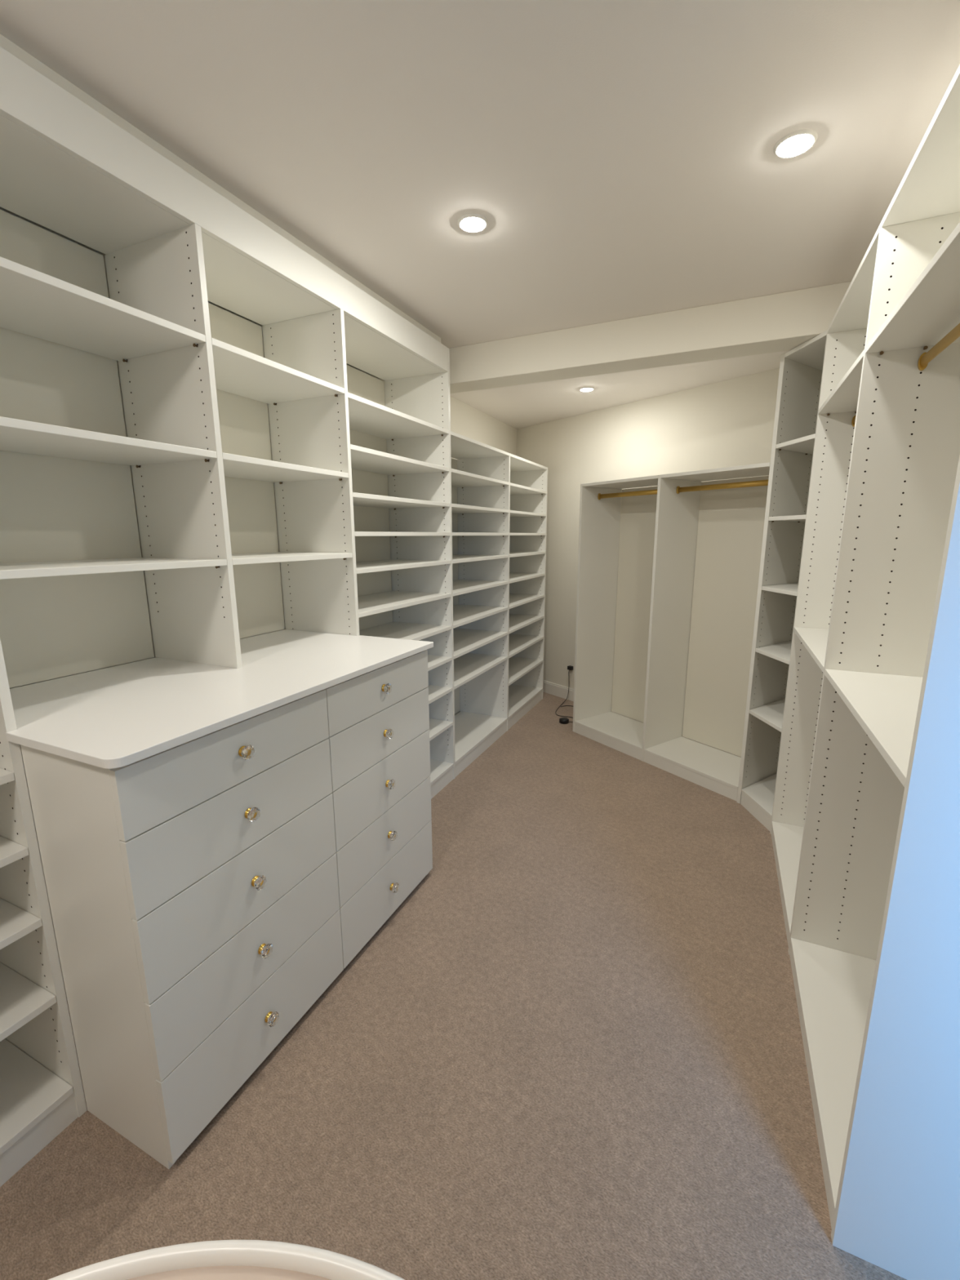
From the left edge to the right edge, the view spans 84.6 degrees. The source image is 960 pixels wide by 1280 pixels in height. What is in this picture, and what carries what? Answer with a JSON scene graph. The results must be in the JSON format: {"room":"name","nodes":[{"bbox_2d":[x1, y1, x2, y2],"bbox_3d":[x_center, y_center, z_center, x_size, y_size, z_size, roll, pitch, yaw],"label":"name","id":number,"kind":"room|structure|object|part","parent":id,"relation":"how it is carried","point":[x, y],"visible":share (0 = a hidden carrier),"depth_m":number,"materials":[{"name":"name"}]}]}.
{"room":"walk-in closet","nodes":[
{"label":"walk-in closet","id":0,"kind":"room"},
{"bbox_2d":[0,206,516,996],"bbox_3d":[-1.135,-0.184,2.090,0.124,2.495,7.220,5,12,24],"label":"wall","id":1,"kind":"structure","parent":0,"point":[466,420],"depth_m":3.98,"materials":[{"name":"beige paint"}]},
{"bbox_2d":[0,34,440,342],"bbox_3d":[-1.003,-1.308,1.544,0.386,0.078,2.995,5,12,24],"label":"trim","id":2,"kind":"structure","parent":1,"relation":"attached to","point":[5,43],"depth_m":1.44,"materials":[{"name":"beige paint"}]},
{"bbox_2d":[449,281,851,393],"bbox_3d":[0.716,-1.482,2.666,2.574,0.186,0.190,5,12,24],"label":"beam","id":3,"kind":"structure","parent":1,"relation":"attached to","point":[784,321],"depth_m":2.54,"materials":[{"name":"beige paint"}]},
{"bbox_2d":[0,692,906,1279],"bbox_3d":[0.710,1.216,1.670,4.120,0.100,7.700,5,12,24],"label":"floor","id":4,"kind":"structure","parent":0,"point":[574,1049],"depth_m":1.43,"materials":[{"name":"beige carpet"}]},
{"bbox_2d":[0,639,87,1186],"bbox_3d":[-1.400,0.146,0.839,0.408,2.338,0.887,5,12,24],"label":"shelving unit","id":5,"kind":"object","parent":4,"relation":"on","point":[42,1093],"visible":0.98,"depth_m":1.28,"materials":[{"name":"white wood"}]},
{"bbox_3d":[-1.394,0.364,0.879,0.396,0.019,0.847,5,12,24],"label":"shelf","id":6,"kind":"part","parent":5,"relation":"part of","materials":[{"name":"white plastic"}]},
{"bbox_3d":[-1.393,0.546,0.915,0.396,0.019,0.847,5,12,24],"label":"shelf","id":7,"kind":"part","parent":5,"relation":"part of","materials":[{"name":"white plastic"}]},
{"bbox_3d":[-1.393,0.728,0.952,0.396,0.019,0.847,5,12,24],"label":"shelf","id":8,"kind":"part","parent":5,"relation":"part of","materials":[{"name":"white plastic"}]},
{"bbox_3d":[-1.392,0.938,0.993,0.396,0.019,0.847,5,12,24],"label":"shelf","id":9,"kind":"part","parent":5,"relation":"part of","materials":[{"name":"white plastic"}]},
{"bbox_3d":[-1.391,1.205,1.046,0.396,0.019,0.847,5,12,24],"label":"board","id":10,"kind":"part","parent":5,"relation":"part of","materials":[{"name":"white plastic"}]},
{"bbox_2d":[0,46,448,372],"bbox_3d":[-0.795,-1.212,1.456,0.019,0.118,2.976,5,12,24],"label":"fascia board","id":11,"kind":"object","parent":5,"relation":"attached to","point":[28,99],"visible":1,"depth_m":1.40,"materials":[{"name":"white wood"}]},
{"bbox_2d":[20,649,432,1168],"bbox_3d":[-0.606,0.628,1.752,0.365,1.030,1.230,5,12,24],"label":"dresser","id":12,"kind":"object","parent":4,"relation":"on","point":[205,892],"visible":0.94,"depth_m":1.32,"materials":[{"name":"white wood"}]},
{"bbox_3d":[-0.879,0.734,1.222,0.318,1.030,0.019,5,12,24],"label":"panel","id":13,"kind":"part","parent":12,"relation":"part of","materials":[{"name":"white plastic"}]},
{"bbox_3d":[-0.725,0.269,1.393,0.288,0.154,0.619,5,12,24],"label":"drawer","id":14,"kind":"part","parent":12,"relation":"part of","materials":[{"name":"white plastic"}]},
{"bbox_2d":[5,629,433,768],"bbox_3d":[-0.794,0.099,1.721,0.773,0.020,1.251,5,12,24],"label":"countertop","id":15,"kind":"structure","parent":12,"relation":"on","point":[122,715],"depth_m":1.44,"materials":[{"name":"white laminate"}]},
{"bbox_2d":[0,114,242,688],"bbox_3d":[-1.091,-0.504,1.406,0.408,1.287,0.613,5,12,24],"label":"shelving unit","id":16,"kind":"object","parent":15,"relation":"on","point":[73,597],"visible":1,"depth_m":1.55,"materials":[{"name":"white wood"}]},
{"bbox_3d":[-1.278,-0.507,1.481,0.006,1.264,0.587,5,12,24],"label":"panel","id":17,"kind":"part","parent":16,"relation":"part of","materials":[{"name":"wood"}]},
{"bbox_2d":[0,256,205,360],"bbox_3d":[-1.091,-0.827,1.330,0.396,0.019,0.593,5,12,24],"label":"shelf","id":18,"kind":"object","parent":16,"relation":"attached to","point":[37,307],"depth_m":1.38,"materials":[{"name":"white wood"}]},
{"bbox_2d":[0,416,217,465],"bbox_3d":[-1.089,-0.515,1.392,0.396,0.019,0.593,5,12,24],"label":"shelf","id":19,"kind":"object","parent":16,"relation":"attached to","point":[19,438],"depth_m":1.41,"materials":[{"name":"white wood"}]},
{"bbox_2d":[0,557,226,579],"bbox_3d":[-1.088,-0.203,1.454,0.396,0.019,0.593,5,12,24],"label":"shelf","id":20,"kind":"object","parent":16,"relation":"attached to","point":[10,567],"depth_m":1.43,"materials":[{"name":"white wood"}]},
{"bbox_3d":[-0.966,-0.548,1.672,0.404,1.269,0.019,5,12,24],"label":"divider panel","id":21,"kind":"part","parent":16,"relation":"part of","materials":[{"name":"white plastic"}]},
{"bbox_2d":[201,231,352,638],"bbox_3d":[-0.839,-0.613,1.947,0.408,1.286,0.598,5,12,24],"label":"shelving unit","id":22,"kind":"object","parent":15,"relation":"on","point":[246,381],"visible":0.52,"depth_m":2.05,"materials":[{"name":"white wood"}]},
{"bbox_3d":[-1.022,-0.618,2.031,0.006,1.264,0.592,5,12,24],"label":"panel","id":23,"kind":"part","parent":22,"relation":"part of","materials":[{"name":"wood"}]},
{"bbox_2d":[211,337,344,404],"bbox_3d":[-0.835,-0.937,1.881,0.396,0.019,0.598,5,12,24],"label":"shelf","id":24,"kind":"object","parent":22,"relation":"attached to","point":[240,375],"depth_m":1.90,"materials":[{"name":"white wood"}]},
{"bbox_2d":[222,452,348,482],"bbox_3d":[-0.834,-0.625,1.942,0.396,0.019,0.598,5,12,24],"label":"shelf","id":25,"kind":"object","parent":22,"relation":"attached to","point":[237,468],"depth_m":1.94,"materials":[{"name":"white wood"}]},
{"bbox_2d":[231,551,352,564],"bbox_3d":[-0.833,-0.314,2.004,0.396,0.019,0.598,5,12,24],"label":"shelf","id":26,"kind":"object","parent":22,"relation":"attached to","point":[237,557],"depth_m":1.94,"materials":[{"name":"white wood"}]},
{"bbox_3d":[-0.724,0.436,1.427,0.288,0.180,0.619,5,12,24],"label":"drawer","id":27,"kind":"part","parent":12,"relation":"part of","materials":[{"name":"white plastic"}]},
{"bbox_3d":[-0.724,0.628,1.465,0.288,0.206,0.619,5,12,24],"label":"drawer","id":28,"kind":"part","parent":12,"relation":"part of","materials":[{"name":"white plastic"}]},
{"bbox_3d":[-0.593,0.280,1.326,0.008,0.027,0.027,5,12,24],"label":"knob","id":29,"kind":"part","parent":12,"relation":"part of","materials":[{"name":"gold metal"}]},
{"bbox_3d":[-0.723,0.832,1.505,0.288,0.203,0.619,5,12,24],"label":"drawer","id":30,"kind":"part","parent":12,"relation":"part of","materials":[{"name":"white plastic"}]},
{"bbox_3d":[-0.593,0.447,1.359,0.008,0.027,0.027,5,12,24],"label":"knob","id":31,"kind":"part","parent":12,"relation":"part of","materials":[{"name":"gold metal"}]},
{"bbox_3d":[-0.580,0.281,1.320,0.020,0.038,0.038,5,12,24],"label":"knob","id":32,"kind":"part","parent":12,"relation":"part of","materials":[{"name":"clear glass"}]},
{"bbox_3d":[-0.722,1.048,1.548,0.288,0.232,0.619,5,12,24],"label":"drawer","id":33,"kind":"part","parent":12,"relation":"part of","materials":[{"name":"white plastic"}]},
{"bbox_3d":[-0.580,0.448,1.353,0.020,0.038,0.038,5,12,24],"label":"knob","id":34,"kind":"part","parent":12,"relation":"part of","materials":[{"name":"clear glass"}]},
{"bbox_3d":[-0.592,0.639,1.397,0.008,0.027,0.027,5,12,24],"label":"knob","id":35,"kind":"part","parent":12,"relation":"part of","materials":[{"name":"gold metal"}]},
{"bbox_3d":[-0.579,0.640,1.391,0.020,0.038,0.038,5,12,24],"label":"knob","id":36,"kind":"part","parent":12,"relation":"part of","materials":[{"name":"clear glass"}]},
{"bbox_3d":[-0.591,0.843,1.437,0.008,0.027,0.027,5,12,24],"label":"knob","id":37,"kind":"part","parent":12,"relation":"part of","materials":[{"name":"gold metal"}]},
{"bbox_3d":[-0.578,0.844,1.432,0.020,0.038,0.038,5,12,24],"label":"knob","id":38,"kind":"part","parent":12,"relation":"part of","materials":[{"name":"clear glass"}]},
{"bbox_3d":[-0.590,1.059,1.480,0.008,0.027,0.027,5,12,24],"label":"knob","id":39,"kind":"part","parent":12,"relation":"part of","materials":[{"name":"gold metal"}]},
{"bbox_3d":[-0.578,1.060,1.474,0.020,0.039,0.039,5,12,24],"label":"knob","id":40,"kind":"part","parent":12,"relation":"part of","materials":[{"name":"clear glass"}]},
{"bbox_3d":[-0.469,0.159,1.944,0.288,0.154,0.607,5,12,24],"label":"drawer","id":41,"kind":"part","parent":12,"relation":"part of","materials":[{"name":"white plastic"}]},
{"bbox_3d":[-0.469,0.326,1.977,0.288,0.180,0.607,5,12,24],"label":"drawer","id":42,"kind":"part","parent":12,"relation":"part of","materials":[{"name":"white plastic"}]},
{"bbox_3d":[-0.468,0.518,2.015,0.288,0.206,0.607,5,12,24],"label":"drawer","id":43,"kind":"part","parent":12,"relation":"part of","materials":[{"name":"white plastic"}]},
{"bbox_3d":[-0.467,0.722,2.055,0.288,0.203,0.607,5,12,24],"label":"drawer","id":44,"kind":"part","parent":12,"relation":"part of","materials":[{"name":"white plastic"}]},
{"bbox_3d":[-0.466,0.938,2.098,0.288,0.232,0.607,5,12,24],"label":"drawer","id":45,"kind":"part","parent":12,"relation":"part of","materials":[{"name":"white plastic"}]},
{"bbox_3d":[-0.326,0.171,1.868,0.020,0.036,0.036,5,12,24],"label":"knob","id":46,"kind":"part","parent":12,"relation":"part of","materials":[{"name":"clear glass"}]},
{"bbox_3d":[-0.325,0.338,1.901,0.020,0.039,0.039,5,12,24],"label":"knob","id":47,"kind":"part","parent":12,"relation":"part of","materials":[{"name":"clear glass"}]},
{"bbox_3d":[-0.324,0.530,1.939,0.020,0.036,0.036,5,12,24],"label":"knob","id":48,"kind":"part","parent":12,"relation":"part of","materials":[{"name":"clear glass"}]},
{"bbox_3d":[-0.324,0.734,1.980,0.020,0.039,0.039,5,12,24],"label":"knob","id":49,"kind":"part","parent":12,"relation":"part of","materials":[{"name":"clear glass"}]},
{"bbox_3d":[-0.323,0.950,2.022,0.020,0.037,0.037,5,12,24],"label":"knob","id":50,"kind":"part","parent":12,"relation":"part of","materials":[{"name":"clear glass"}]},
{"bbox_2d":[48,1240,404,1279],"bbox_3d":[-0.252,1.096,0.103,1.070,0.751,1.070,5,12,24],"label":"round table","id":51,"kind":"object","parent":4,"relation":"on","point":[219,1260],"visible":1,"depth_m":0.54,"materials":[{"name":"white paint"}]},
{"bbox_2d":[262,308,455,799],"bbox_3d":[-0.528,-0.279,2.707,0.408,2.437,0.894,5,12,24],"label":"shelving unit","id":52,"kind":"object","parent":4,"relation":"on","point":[349,432],"visible":0.69,"depth_m":2.63,"materials":[{"name":"white wood"}]},
{"bbox_3d":[-0.707,-0.143,2.327,0.404,2.320,0.019,5,12,24],"label":"panel","id":53,"kind":"part","parent":52,"relation":"part of","materials":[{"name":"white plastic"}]},
{"bbox_3d":[-0.711,-0.287,2.790,0.006,2.210,0.848,5,12,24],"label":"panel","id":54,"kind":"part","parent":52,"relation":"part of","materials":[{"name":"wood"}]},
{"bbox_3d":[-0.525,-1.062,2.549,0.396,0.019,0.854,5,12,24],"label":"shelf","id":55,"kind":"part","parent":52,"relation":"part of","materials":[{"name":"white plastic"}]},
{"bbox_3d":[-0.524,-0.871,2.587,0.396,0.019,0.854,5,12,24],"label":"shelf","id":56,"kind":"part","parent":52,"relation":"part of","materials":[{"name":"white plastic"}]},
{"bbox_3d":[-0.524,-0.687,2.623,0.396,0.019,0.854,5,12,24],"label":"shelf","id":57,"kind":"part","parent":52,"relation":"part of","materials":[{"name":"white plastic"}]},
{"bbox_3d":[-0.523,-0.532,2.654,0.396,0.019,0.854,5,12,24],"label":"shelf","id":58,"kind":"part","parent":52,"relation":"part of","materials":[{"name":"white plastic"}]},
{"bbox_3d":[-0.523,-0.379,2.684,0.396,0.019,0.854,5,12,24],"label":"shelf","id":59,"kind":"part","parent":52,"relation":"part of","materials":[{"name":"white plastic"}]},
{"bbox_3d":[-0.522,-0.196,2.721,0.396,0.019,0.854,5,12,24],"label":"shelf","id":60,"kind":"part","parent":52,"relation":"part of","materials":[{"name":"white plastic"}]},
{"bbox_3d":[-0.521,-0.011,2.757,0.396,0.019,0.854,5,12,24],"label":"shelf","id":61,"kind":"part","parent":52,"relation":"part of","materials":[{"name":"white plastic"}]},
{"bbox_3d":[-0.344,-0.357,3.096,0.404,2.437,0.019,5,12,24],"label":"panel","id":62,"kind":"part","parent":52,"relation":"part of","materials":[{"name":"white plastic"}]},
{"bbox_3d":[-0.520,0.352,2.829,0.396,0.019,0.854,5,12,24],"label":"shelf","id":63,"kind":"part","parent":52,"relation":"part of","materials":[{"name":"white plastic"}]},
{"bbox_3d":[-0.521,0.170,2.793,0.396,0.019,0.854,5,12,24],"label":"shelf","id":64,"kind":"part","parent":52,"relation":"part of","materials":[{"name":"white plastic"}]},
{"bbox_3d":[-0.519,0.562,2.871,0.396,0.019,0.854,5,12,24],"label":"shelf","id":65,"kind":"part","parent":52,"relation":"part of","materials":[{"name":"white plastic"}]},
{"bbox_3d":[-0.518,0.823,2.923,0.396,0.019,0.854,5,12,24],"label":"board","id":66,"kind":"part","parent":52,"relation":"part of","materials":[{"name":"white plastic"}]},
{"bbox_2d":[450,431,510,777],"bbox_3d":[-0.157,-0.237,3.543,0.408,2.027,0.891,5,12,24],"label":"shelving unit","id":67,"kind":"object","parent":4,"relation":"on","point":[481,472],"visible":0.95,"depth_m":3.81,"materials":[{"name":"white wood"}]},
{"bbox_3d":[-0.344,-0.292,3.608,0.006,1.899,0.864,5,12,24],"label":"panel","id":68,"kind":"part","parent":67,"relation":"part of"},
{"bbox_3d":[-0.158,-0.845,3.411,0.396,0.019,0.870,5,12,24],"label":"shelf","id":69,"kind":"part","parent":67,"relation":"part of","materials":[{"name":"white plastic"}]},
{"bbox_3d":[-0.158,-1.028,3.375,0.396,0.019,0.870,5,12,24],"label":"shelf","id":70,"kind":"part","parent":67,"relation":"part of","materials":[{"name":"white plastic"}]},
{"bbox_3d":[-0.154,0.013,3.581,0.396,0.019,0.870,5,12,24],"label":"shelf","id":71,"kind":"part","parent":67,"relation":"part of","materials":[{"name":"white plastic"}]},
{"bbox_3d":[-0.155,-0.169,3.545,0.396,0.019,0.870,5,12,24],"label":"shelf","id":72,"kind":"part","parent":67,"relation":"part of","materials":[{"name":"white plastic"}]},
{"bbox_3d":[-0.156,-0.353,3.509,0.396,0.019,0.870,5,12,24],"label":"shelf","id":73,"kind":"part","parent":67,"relation":"part of","materials":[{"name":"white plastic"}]},
{"bbox_3d":[-0.157,-0.537,3.472,0.396,0.019,0.870,5,12,24],"label":"shelf","id":74,"kind":"part","parent":67,"relation":"part of","materials":[{"name":"white plastic"}]},
{"bbox_3d":[-0.157,-0.690,3.442,0.396,0.019,0.870,5,12,24],"label":"shelf","id":75,"kind":"part","parent":67,"relation":"part of","materials":[{"name":"white plastic"}]},
{"bbox_3d":[-0.154,0.195,3.617,0.396,0.019,0.870,5,12,24],"label":"shelf","id":76,"kind":"part","parent":67,"relation":"part of","materials":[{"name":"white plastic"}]},
{"bbox_3d":[-0.152,0.666,3.711,0.396,0.019,0.870,5,12,24],"label":"board","id":77,"kind":"part","parent":67,"relation":"part of","materials":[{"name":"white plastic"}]},
{"bbox_2d":[508,453,547,728],"bbox_3d":[0.208,-0.394,4.329,0.408,2.027,0.870,5,12,24],"label":"shelving unit","id":78,"kind":"object","parent":4,"relation":"on","point":[528,479],"visible":0.52,"depth_m":4.57,"materials":[{"name":"white wood"}]},
{"bbox_3d":[0.212,0.248,4.445,0.396,0.019,0.849,5,12,24],"label":"shelf","id":79,"kind":"part","parent":78,"relation":"part of","materials":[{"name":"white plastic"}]},
{"bbox_3d":[0.213,0.508,4.496,0.396,0.019,0.849,5,12,24],"label":"board","id":80,"kind":"part","parent":78,"relation":"part of","materials":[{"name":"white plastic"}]},
{"bbox_3d":[0.211,0.038,4.403,0.396,0.019,0.849,5,12,24],"label":"shelf","id":81,"kind":"part","parent":78,"relation":"part of","materials":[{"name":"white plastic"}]},
{"bbox_3d":[0.211,-0.145,4.367,0.396,0.019,0.849,5,12,24],"label":"shelf","id":82,"kind":"part","parent":78,"relation":"part of","materials":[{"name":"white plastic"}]},
{"bbox_3d":[0.210,-0.326,4.331,0.396,0.019,0.849,5,12,24],"label":"shelf","id":83,"kind":"part","parent":78,"relation":"part of","materials":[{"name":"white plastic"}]},
{"bbox_3d":[0.209,-0.511,4.294,0.396,0.019,0.849,5,12,24],"label":"shelf","id":84,"kind":"part","parent":78,"relation":"part of","materials":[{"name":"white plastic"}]},
{"bbox_3d":[0.208,-0.694,4.258,0.396,0.019,0.849,5,12,24],"label":"shelf","id":85,"kind":"part","parent":78,"relation":"part of","materials":[{"name":"white plastic"}]},
{"bbox_3d":[0.208,-0.847,4.227,0.396,0.019,0.849,5,12,24],"label":"shelf","id":86,"kind":"part","parent":78,"relation":"part of","materials":[{"name":"white plastic"}]},
{"bbox_3d":[0.207,-1.002,4.197,0.396,0.019,0.849,5,12,24],"label":"shelf","id":87,"kind":"part","parent":78,"relation":"part of","materials":[{"name":"white plastic"}]},
{"bbox_3d":[0.207,-1.185,4.160,0.396,0.019,0.849,5,12,24],"label":"shelf","id":88,"kind":"part","parent":78,"relation":"part of","materials":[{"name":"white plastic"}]},
{"bbox_2d":[555,665,573,724],"bbox_3d":[0.770,0.450,4.443,0.252,0.322,0.638,5,12,24],"label":"charger","id":89,"kind":"object","parent":4,"relation":"on","point":[562,720],"visible":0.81,"depth_m":4.34,"materials":[{"name":"black plastic"}]},
{"bbox_2d":[572,475,657,760],"bbox_3d":[1.051,-0.166,3.696,0.404,1.819,0.647,-8,13,-33],"label":"wardrobe","id":90,"kind":"object","parent":4,"relation":"on","point":[617,526],"visible":0.8,"depth_m":3.90,"materials":[{"name":"white wood"}]},
{"bbox_3d":[0.875,-0.206,3.954,0.404,1.800,0.019,-8,13,-33],"label":"panel","id":91,"kind":"part","parent":90,"relation":"part of","materials":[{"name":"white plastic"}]},
{"bbox_3d":[1.056,0.651,3.848,0.396,0.019,0.628,-8,13,-33],"label":"board","id":92,"kind":"part","parent":90,"relation":"part of","materials":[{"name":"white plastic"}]},
{"bbox_3d":[1.023,-0.973,3.507,0.015,0.030,0.626,-8,13,-33],"label":"hanging rod","id":93,"kind":"part","parent":90,"relation":"part of","materials":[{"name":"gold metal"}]},
{"bbox_3d":[1.222,-0.219,3.791,0.006,1.708,0.623,-8,13,-33],"label":"panel","id":94,"kind":"part","parent":90,"relation":"part of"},
{"bbox_2d":[641,462,770,800],"bbox_3d":[1.418,-0.062,3.164,0.404,1.819,0.660,-8,13,-33],"label":"wardrobe","id":95,"kind":"object","parent":4,"relation":"on","point":[708,535],"visible":0.66,"depth_m":3.34,"materials":[{"name":"white wood"}]},
{"bbox_3d":[1.238,-0.103,3.427,0.404,1.800,0.019,-8,13,-33],"label":"panel","id":96,"kind":"part","parent":95,"relation":"part of","materials":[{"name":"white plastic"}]},
{"bbox_3d":[1.423,0.756,3.316,0.396,0.019,0.641,-8,13,-33],"label":"board","id":97,"kind":"part","parent":95,"relation":"part of","materials":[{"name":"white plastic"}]},
{"bbox_3d":[1.390,-0.869,2.975,0.015,0.030,0.639,-8,13,-33],"label":"hanging rod","id":98,"kind":"part","parent":95,"relation":"part of","materials":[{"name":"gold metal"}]},
{"bbox_3d":[1.588,-0.115,3.259,0.006,1.708,0.636,-8,13,-33],"label":"panel","id":99,"kind":"part","parent":95,"relation":"part of","materials":[{"name":"wood"}]},
{"bbox_2d":[736,330,826,831],"bbox_3d":[1.699,-0.209,2.651,0.551,2.307,0.608,5,12,24],"label":"shelving unit","id":100,"kind":"object","parent":4,"relation":"on","point":[801,368],"visible":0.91,"depth_m":2.75,"materials":[{"name":"white wood"}]},
{"bbox_3d":[1.701,0.847,2.849,0.522,0.019,0.585,5,12,24],"label":"board","id":101,"kind":"part","parent":100,"relation":"part of","materials":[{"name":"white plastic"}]},
{"bbox_2d":[749,698,785,732],"bbox_3d":[1.699,0.397,2.760,0.522,0.019,0.585,5,12,24],"label":"shelf","id":102,"kind":"object","parent":100,"relation":"attached to","point":[771,712],"depth_m":2.80,"materials":[{"name":"white wood"}]},
{"bbox_2d":[755,640,791,664],"bbox_3d":[1.698,0.065,2.694,0.522,0.019,0.585,5,12,24],"label":"shelf","id":103,"kind":"object","parent":100,"relation":"attached to","point":[780,651],"depth_m":2.73,"materials":[{"name":"white wood"}]},
{"bbox_2d":[761,582,798,595],"bbox_3d":[1.697,-0.253,2.631,0.522,0.019,0.585,5,12,24],"label":"shelf","id":104,"kind":"object","parent":100,"relation":"attached to","point":[790,588],"depth_m":2.65,"materials":[{"name":"white wood"}]},
{"bbox_2d":[768,515,805,521],"bbox_3d":[1.696,-0.592,2.564,0.522,0.019,0.585,5,12,24],"label":"shelf","id":105,"kind":"object","parent":100,"relation":"attached to","point":[771,517],"depth_m":2.55,"materials":[{"name":"white wood"}]},
{"bbox_2d":[775,433,815,454],"bbox_3d":[1.694,-0.928,2.497,0.522,0.019,0.585,5,12,24],"label":"shelf","id":106,"kind":"object","parent":100,"relation":"attached to","point":[804,445],"depth_m":2.54,"materials":[{"name":"white wood"}]},
{"bbox_2d":[769,225,879,946],"bbox_3d":[1.464,-0.074,1.970,0.404,2.307,0.850,5,12,24],"label":"shelving unit","id":107,"kind":"object","parent":4,"relation":"on","point":[846,336],"visible":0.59,"depth_m":2.31,"materials":[{"name":"white wood"}]},
{"bbox_3d":[1.460,0.999,2.176,0.396,0.019,0.829,5,12,24],"label":"board","id":108,"kind":"part","parent":107,"relation":"part of","materials":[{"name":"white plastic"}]},
{"bbox_2d":[793,626,828,672],"bbox_3d":[1.456,0.039,1.985,0.396,0.019,0.829,5,12,24],"label":"shelf","id":109,"kind":"object","parent":107,"relation":"attached to","point":[815,639],"depth_m":2.13,"materials":[{"name":"white wood"}]},
{"bbox_3d":[1.636,-0.138,2.343,0.404,2.288,0.019,5,12,24],"label":"panel","id":110,"kind":"part","parent":107,"relation":"part of","materials":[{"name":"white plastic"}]},
{"bbox_2d":[817,349,864,414],"bbox_3d":[1.453,-0.883,1.802,0.396,0.019,0.829,5,12,24],"label":"shelf","id":111,"kind":"object","parent":107,"relation":"attached to","point":[843,400],"depth_m":1.95,"materials":[{"name":"white wood"}]},
{"bbox_2d":[851,415,856,426],"bbox_3d":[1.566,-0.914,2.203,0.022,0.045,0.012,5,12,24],"label":"rod","id":112,"kind":"object","parent":107,"relation":"attached to","point":[852,416],"depth_m":2.20,"materials":[{"name":"gold metal"}]},
{"bbox_2d":[787,64,959,1279],"bbox_3d":[1.105,0.081,1.198,0.404,2.307,0.881,5,12,24],"label":"wardrobe","id":113,"kind":"object","parent":4,"relation":"on","point":[873,950],"visible":1,"depth_m":1.35,"materials":[{"name":"white wood"}]},
{"bbox_3d":[1.105,1.152,1.412,0.396,0.019,0.841,5,12,24],"label":"board","id":114,"kind":"part","parent":113,"relation":"part of","materials":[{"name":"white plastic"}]},
{"bbox_2d":[824,669,922,786],"bbox_3d":[1.102,0.191,1.222,0.396,0.019,0.841,5,12,24],"label":"shelf","id":115,"kind":"object","parent":113,"relation":"attached to","point":[884,703],"depth_m":1.33,"materials":[{"name":"white wood"}]},
{"bbox_3d":[1.284,0.013,1.584,0.404,2.288,0.019,5,12,24],"label":"panel","id":116,"kind":"part","parent":113,"relation":"part of","materials":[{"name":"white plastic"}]},
{"bbox_3d":[0.926,0.167,0.815,0.404,2.288,0.019,5,12,24],"label":"panel","id":117,"kind":"part","parent":113,"relation":"part of","materials":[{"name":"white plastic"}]},
{"bbox_2d":[865,222,959,353],"bbox_3d":[1.098,-0.731,1.039,0.396,0.019,0.841,5,12,24],"label":"shelf","id":118,"kind":"object","parent":113,"relation":"attached to","point":[930,309],"depth_m":1.22,"materials":[{"name":"white wood"}]},
{"bbox_2d":[917,351,928,370],"bbox_3d":[1.213,-0.762,1.444,0.022,0.045,0.012,5,12,24],"label":"socket","id":119,"kind":"object","parent":113,"relation":"attached to","point":[921,366],"depth_m":1.44,"materials":[{"name":"gold metal"}]},
{"bbox_3d":[1.041,-0.688,1.074,0.015,0.030,0.841,5,12,24],"label":"hanging rod","id":120,"kind":"part","parent":113,"relation":"part of","materials":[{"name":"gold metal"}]},
{"bbox_2d":[0,0,959,429],"bbox_3d":[0.700,-1.300,1.171,4.120,0.160,7.700,5,12,24],"label":"ceiling","id":121,"kind":"structure","parent":0,"point":[620,162],"depth_m":1.36,"materials":[{"name":"paint"}]},
{"bbox_2d":[457,213,488,232],"bbox_3d":[-0.024,-1.390,1.765,0.102,0.010,0.102,5,12,24],"label":"recessed light","id":122,"kind":"object","parent":121,"relation":"in","point":[470,223],"visible":1,"depth_m":1.75,"materials":[{"name":"white paint"}]},
{"bbox_2d":[460,217,484,231],"bbox_3d":[-0.024,-1.387,1.765,0.082,0.006,0.082,5,12,24],"label":"diffuser","id":123,"kind":"object","parent":122,"relation":"attached to","point":[468,224],"depth_m":1.75,"materials":[{"name":"plastic"}]},
{"bbox_2d":[578,386,594,391],"bbox_3d":[0.719,-1.686,3.555,0.102,0.010,0.102,5,12,24],"label":"recessed light","id":124,"kind":"object","parent":121,"relation":"in","point":[584,388],"visible":1,"depth_m":3.54,"materials":[{"name":"white paint"}]},
{"bbox_2d":[580,388,592,391],"bbox_3d":[0.719,-1.684,3.555,0.082,0.006,0.082,5,12,24],"label":"diffuser","id":125,"kind":"object","parent":124,"relation":"attached to","point":[581,389],"depth_m":3.54,"materials":[{"name":"plastic"}]},
{"bbox_2d":[773,128,817,158],"bbox_3d":[0.843,-1.323,1.412,0.102,0.010,0.102,5,12,24],"label":"recessed light","id":126,"kind":"object","parent":121,"relation":"in","point":[794,144],"visible":1,"depth_m":1.40,"materials":[{"name":"glass"}]},
{"bbox_2d":[777,134,813,156],"bbox_3d":[0.843,-1.321,1.413,0.082,0.006,0.082,5,12,24],"label":"diffuser","id":127,"kind":"object","parent":126,"relation":"attached to","point":[790,145],"depth_m":1.40,"materials":[{"name":"plastic"}]},
{"bbox_2d":[516,368,779,688],"bbox_3d":[1.383,-0.559,3.937,0.120,2.495,3.600,-9,14,-37],"label":"wall","id":128,"kind":"structure","parent":0,"point":[729,423],"depth_m":4.02,"materials":[{"name":"beige paint"}]},
{"bbox_2d":[542,680,641,722],"bbox_3d":[1.027,0.542,4.515,0.018,0.112,2.200,-9,14,-37],"label":"baseboard","id":129,"kind":"structure","parent":128,"relation":"attached to","point":[551,688],"depth_m":4.87,"materials":[{"name":"white paint"}]}
]}

